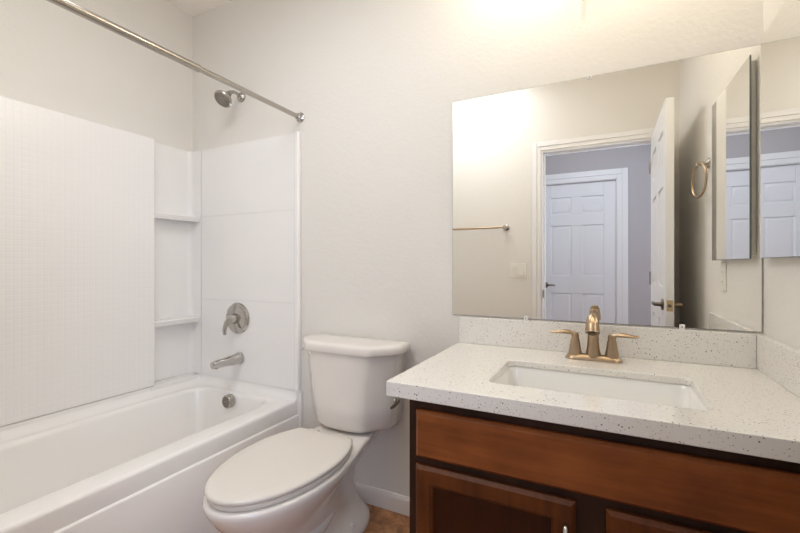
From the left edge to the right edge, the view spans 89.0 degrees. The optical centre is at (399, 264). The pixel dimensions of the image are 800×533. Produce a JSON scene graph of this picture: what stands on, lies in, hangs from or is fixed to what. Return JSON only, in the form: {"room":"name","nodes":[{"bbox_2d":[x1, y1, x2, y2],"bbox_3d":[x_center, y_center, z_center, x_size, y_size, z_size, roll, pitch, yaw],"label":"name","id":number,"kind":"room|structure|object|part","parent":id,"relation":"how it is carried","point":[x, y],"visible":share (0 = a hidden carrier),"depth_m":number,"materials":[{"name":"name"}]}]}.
{"room":"bathroom","nodes":[
{"label":"bathroom","id":0,"kind":"room"},
{"bbox_2d":[0,0,192,381],"bbox_3d":[-1.710,-0.200,1.817,0.120,2.680,1.650,0,0,27],"label":"wall","id":1,"kind":"structure","parent":0,"point":[54,58],"depth_m":2.08,"materials":[{"name":"white paint"}]},
{"bbox_2d":[0,96,153,426],"bbox_3d":[-1.681,-0.015,1.640,0.088,1.350,1.351,0,0,27],"label":"surround panel","id":2,"kind":"object","parent":1,"relation":"attached to","point":[77,194],"visible":1,"depth_m":1.88,"materials":[{"name":"white plastic"}]},
{"bbox_2d":[166,0,232,16],"bbox_3d":[-0.499,-1.570,0.268,3.836,0.060,3.570,0,0,27],"label":"ceiling","id":3,"kind":"structure","parent":0,"point":[193,8],"depth_m":2.41,"materials":[{"name":"white paint"}]},
{"bbox_2d":[363,503,409,532],"bbox_3d":[-0.454,1.170,0.245,3.736,0.060,3.570,0,0,27],"label":"floor","id":4,"kind":"structure","parent":0,"point":[381,520],"depth_m":1.80,"materials":[{"name":"brown stone"}]},
{"bbox_2d":[0,373,302,532],"bbox_3d":[-1.263,0.900,1.600,0.869,0.480,1.634,0,0,27],"label":"bathtub","id":5,"kind":"object","parent":4,"relation":"on","point":[142,460],"visible":0.95,"depth_m":1.71,"materials":[{"name":"white plastic"}]},
{"bbox_2d":[154,142,201,381],"bbox_3d":[-1.307,-0.017,2.372,0.098,1.354,0.293,0,0,27],"label":"shelf column","id":6,"kind":"structure","parent":5,"relation":"on","point":[177,172],"depth_m":2.42,"materials":[{"name":"white plastic"}]},
{"bbox_3d":[-1.309,0.327,2.362,0.084,0.030,0.272,0,0,27],"label":"shelf","id":7,"kind":"part","parent":6,"relation":"part of","materials":[{"name":"white plastic"}]},
{"bbox_3d":[-1.309,-0.275,2.362,0.084,0.030,0.272,0,0,27],"label":"shelf","id":8,"kind":"part","parent":6,"relation":"part of","materials":[{"name":"white plastic"}]},
{"bbox_3d":[-0.949,0.754,2.253,0.075,0.075,0.034,0,0,27],"label":"overflow plate","id":9,"kind":"part","parent":5,"relation":"part of","materials":[{"name":"silver metal"}]},
{"bbox_2d":[202,333,410,532],"bbox_3d":[-0.372,0.742,1.585,0.534,0.797,0.830,0,0,27],"label":"toilet","id":10,"kind":"object","parent":4,"relation":"on","point":[298,480],"visible":1,"depth_m":1.60,"materials":[{"name":"porcelain"},{"name":"plastic"}]},
{"bbox_3d":[-0.433,0.710,1.464,0.390,0.019,0.550,0,0,27],"label":"lid","id":11,"kind":"part","parent":10,"relation":"part of","materials":[{"name":"beige plastic"}]},
{"bbox_3d":[-0.432,0.730,1.466,0.384,0.018,0.539,0,0,27],"label":"seat","id":12,"kind":"part","parent":10,"relation":"part of","materials":[{"name":"beige plastic"}]},
{"bbox_3d":[-0.378,0.941,1.575,0.400,0.399,0.806,0,0,27],"label":"bowl","id":13,"kind":"part","parent":10,"relation":"part of","materials":[{"name":"white ceramic"}]},
{"bbox_3d":[-0.236,0.365,1.857,0.534,0.045,0.223,0,0,27],"label":"tank lid","id":14,"kind":"part","parent":10,"relation":"part of","materials":[{"name":"white ceramic"}]},
{"bbox_3d":[-0.235,0.562,1.858,0.494,0.348,0.202,0,0,27],"label":"tank","id":15,"kind":"part","parent":10,"relation":"part of","materials":[{"name":"white ceramic"}]},
{"bbox_3d":[-0.018,0.587,1.717,0.018,0.020,0.083,0,0,22],"label":"lever arm","id":16,"kind":"part","parent":10,"relation":"part of","materials":[{"name":"grey metal"}]},
{"bbox_2d":[410,400,799,532],"bbox_3d":[0.576,0.756,1.208,0.940,0.768,0.681,0,0,27],"label":"vanity cabinet","id":17,"kind":"object","parent":4,"relation":"on","point":[472,471],"visible":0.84,"depth_m":0.95,"materials":[{"name":"brown wood"}]},
{"bbox_3d":[0.229,0.789,1.050,0.306,0.360,0.005,0,0,27],"label":"door panel","id":18,"kind":"part","parent":17,"relation":"part of","materials":[{"name":"brown wood"}]},
{"bbox_3d":[0.229,0.789,1.049,0.412,0.466,0.020,0,0,27],"label":"cabinet door","id":19,"kind":"part","parent":17,"relation":"part of","materials":[{"name":"brown wood"}]},
{"bbox_3d":[0.384,0.661,0.944,0.012,0.116,0.037,0,0,27],"label":"handle","id":20,"kind":"part","parent":17,"relation":"part of","materials":[{"name":"silver metal"}]},
{"bbox_2d":[386,342,799,462],"bbox_3d":[0.558,0.351,1.228,1.008,0.042,0.663,0,0,27],"label":"countertop","id":21,"kind":"structure","parent":17,"relation":"on","point":[749,412],"depth_m":1.02,"materials":[{"name":"stone"}]},
{"bbox_2d":[550,309,639,363],"bbox_3d":[0.670,0.242,1.412,0.186,0.175,0.224,0,0,-24],"label":"faucet","id":22,"kind":"object","parent":21,"relation":"on","point":[592,328],"visible":1,"depth_m":1.40,"materials":[{"name":"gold metal"}]},
{"bbox_3d":[0.588,0.243,1.458,0.092,0.025,0.029,0,0,19],"label":"lever","id":23,"kind":"part","parent":22,"relation":"part of","materials":[{"name":"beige metal"}]},
{"bbox_3d":[0.622,0.278,1.447,0.047,0.080,0.047,0,0,27],"label":"handle","id":24,"kind":"part","parent":22,"relation":"part of","materials":[{"name":"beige metal"}]},
{"bbox_3d":[0.652,0.240,1.377,0.052,0.156,0.149,0,0,27],"label":"spout","id":25,"kind":"part","parent":22,"relation":"part of","materials":[{"name":"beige metal"}]},
{"bbox_3d":[0.687,0.236,1.441,0.027,0.163,0.027,0,0,27],"label":"lift rod","id":26,"kind":"part","parent":22,"relation":"part of","materials":[{"name":"gold metal"}]},
{"bbox_3d":[0.673,0.321,1.419,0.180,0.018,0.056,0,0,27],"label":"plate","id":27,"kind":"part","parent":22,"relation":"part of","materials":[{"name":"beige metal"}]},
{"bbox_3d":[0.726,0.278,1.395,0.047,0.080,0.047,0,0,27],"label":"handle","id":28,"kind":"part","parent":22,"relation":"part of","materials":[{"name":"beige metal"}]},
{"bbox_3d":[0.756,0.243,1.374,0.092,0.025,0.029,0,0,34],"label":"lever","id":29,"kind":"part","parent":22,"relation":"part of","materials":[{"name":"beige metal"}]},
{"bbox_2d":[493,366,707,410],"bbox_3d":[0.546,0.423,1.168,0.562,0.145,0.346,0,0,27],"label":"sink","id":30,"kind":"object","parent":21,"relation":"in","point":[645,391],"visible":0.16,"depth_m":1.28,"materials":[{"name":"white ceramic"}]},
{"bbox_2d":[756,333,799,397],"bbox_3d":[1.000,0.275,1.007,0.020,0.111,0.661,0,0,27],"label":"side splash","id":31,"kind":"object","parent":21,"relation":"on","point":[780,361],"visible":1,"depth_m":1.12,"materials":[{"name":"stone"}]},
{"bbox_3d":[0.655,0.789,0.835,0.414,0.466,0.020,0,0,27],"label":"cabinet door","id":32,"kind":"part","parent":17,"relation":"part of","materials":[{"name":"brown wood"}]},
{"bbox_2d":[193,0,762,496],"bbox_3d":[-0.036,-0.200,1.966,2.976,2.680,0.120,0,0,27],"label":"wall","id":33,"kind":"structure","parent":0,"point":[375,84],"depth_m":1.91,"materials":[{"name":"white paint"}]},
{"bbox_2d":[46,0,303,122],"bbox_3d":[-0.894,-0.775,1.407,0.054,0.054,1.650,0,0,27],"label":"shower curtain rod","id":34,"kind":"object","parent":33,"relation":"attached to","point":[70,6],"visible":1,"depth_m":1.44,"materials":[{"name":"silver metal"}]},
{"bbox_2d":[214,90,245,107],"bbox_3d":[-0.946,-0.927,2.261,0.103,0.133,0.170,0,0,27],"label":"shower fixture","id":35,"kind":"object","parent":33,"relation":"attached to","point":[223,98],"visible":0.99,"depth_m":2.22,"materials":[{"name":"silver metal"}]},
{"bbox_3d":[-0.929,-0.966,2.297,0.018,0.031,0.087,0,0,27],"label":"shower arm","id":36,"kind":"part","parent":35,"relation":"part of","materials":[{"name":"silver metal"}]},
{"bbox_2d":[201,131,300,391],"bbox_3d":[-0.862,-0.018,2.298,0.757,1.356,0.027,0,0,27],"label":"surround panel","id":37,"kind":"object","parent":33,"relation":"attached to","point":[251,190],"visible":1,"depth_m":2.26,"materials":[{"name":"white plastic"}]},
{"bbox_2d":[210,352,244,368],"bbox_3d":[-0.952,0.529,2.229,0.068,0.068,0.192,0,0,27],"label":"tub spout","id":38,"kind":"object","parent":37,"relation":"attached to","point":[238,358],"visible":1,"depth_m":2.22,"materials":[{"name":"silver metal"}]},
{"bbox_2d":[222,303,248,334],"bbox_3d":[-0.943,0.303,2.282,0.178,0.178,0.089,0,0,27],"label":"shower valve","id":39,"kind":"object","parent":37,"relation":"attached to","point":[237,315],"visible":1,"depth_m":2.29,"materials":[{"name":"silver metal"}]},
{"bbox_3d":[-0.960,0.339,2.264,0.051,0.101,0.032,0,0,-30],"label":"handle lever","id":40,"kind":"part","parent":39,"relation":"part of","materials":[{"name":"silver metal"}]},
{"bbox_3d":[-0.536,-0.018,2.134,0.028,1.356,0.027,0,0,27],"label":"edge trim","id":41,"kind":"part","parent":37,"relation":"part of","materials":[{"name":"white plastic"}]},
{"bbox_2d":[354,482,409,516],"bbox_3d":[-0.101,1.100,1.924,0.914,0.080,0.013,0,0,27],"label":"baseboard","id":42,"kind":"structure","parent":33,"relation":"attached to","point":[374,496],"depth_m":1.91,"materials":[{"name":"white paint"}]},
{"bbox_2d":[459,316,755,368],"bbox_3d":[0.694,0.275,1.520,0.986,0.111,0.019,0,0,27],"label":"backsplash","id":43,"kind":"structure","parent":33,"relation":"attached to","point":[720,348],"depth_m":1.44,"materials":[{"name":"stone"}]},
{"bbox_2d":[453,44,761,331],"bbox_3d":[0.690,-0.243,1.527,1.036,0.927,0.011,0,0,27],"label":"wall mirror","id":44,"kind":"object","parent":33,"relation":"attached to","point":[631,196],"visible":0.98,"depth_m":1.48,"materials":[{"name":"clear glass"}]},
{"bbox_2d":[763,0,799,349],"bbox_3d":[0.842,-0.200,0.534,0.120,2.680,1.650,0,0,27],"label":"wall","id":45,"kind":"structure","parent":0,"point":[781,276],"depth_m":1.17,"materials":[{"name":"white paint"}]},
{"bbox_2d":[761,0,799,258],"bbox_3d":[1.009,-0.359,1.035,0.031,0.678,0.488,0,0,27],"label":"medicine cabinet","id":46,"kind":"object","parent":45,"relation":"attached to","point":[780,43],"visible":1,"depth_m":1.10,"materials":[{"name":"silver mirror"}]}
]}

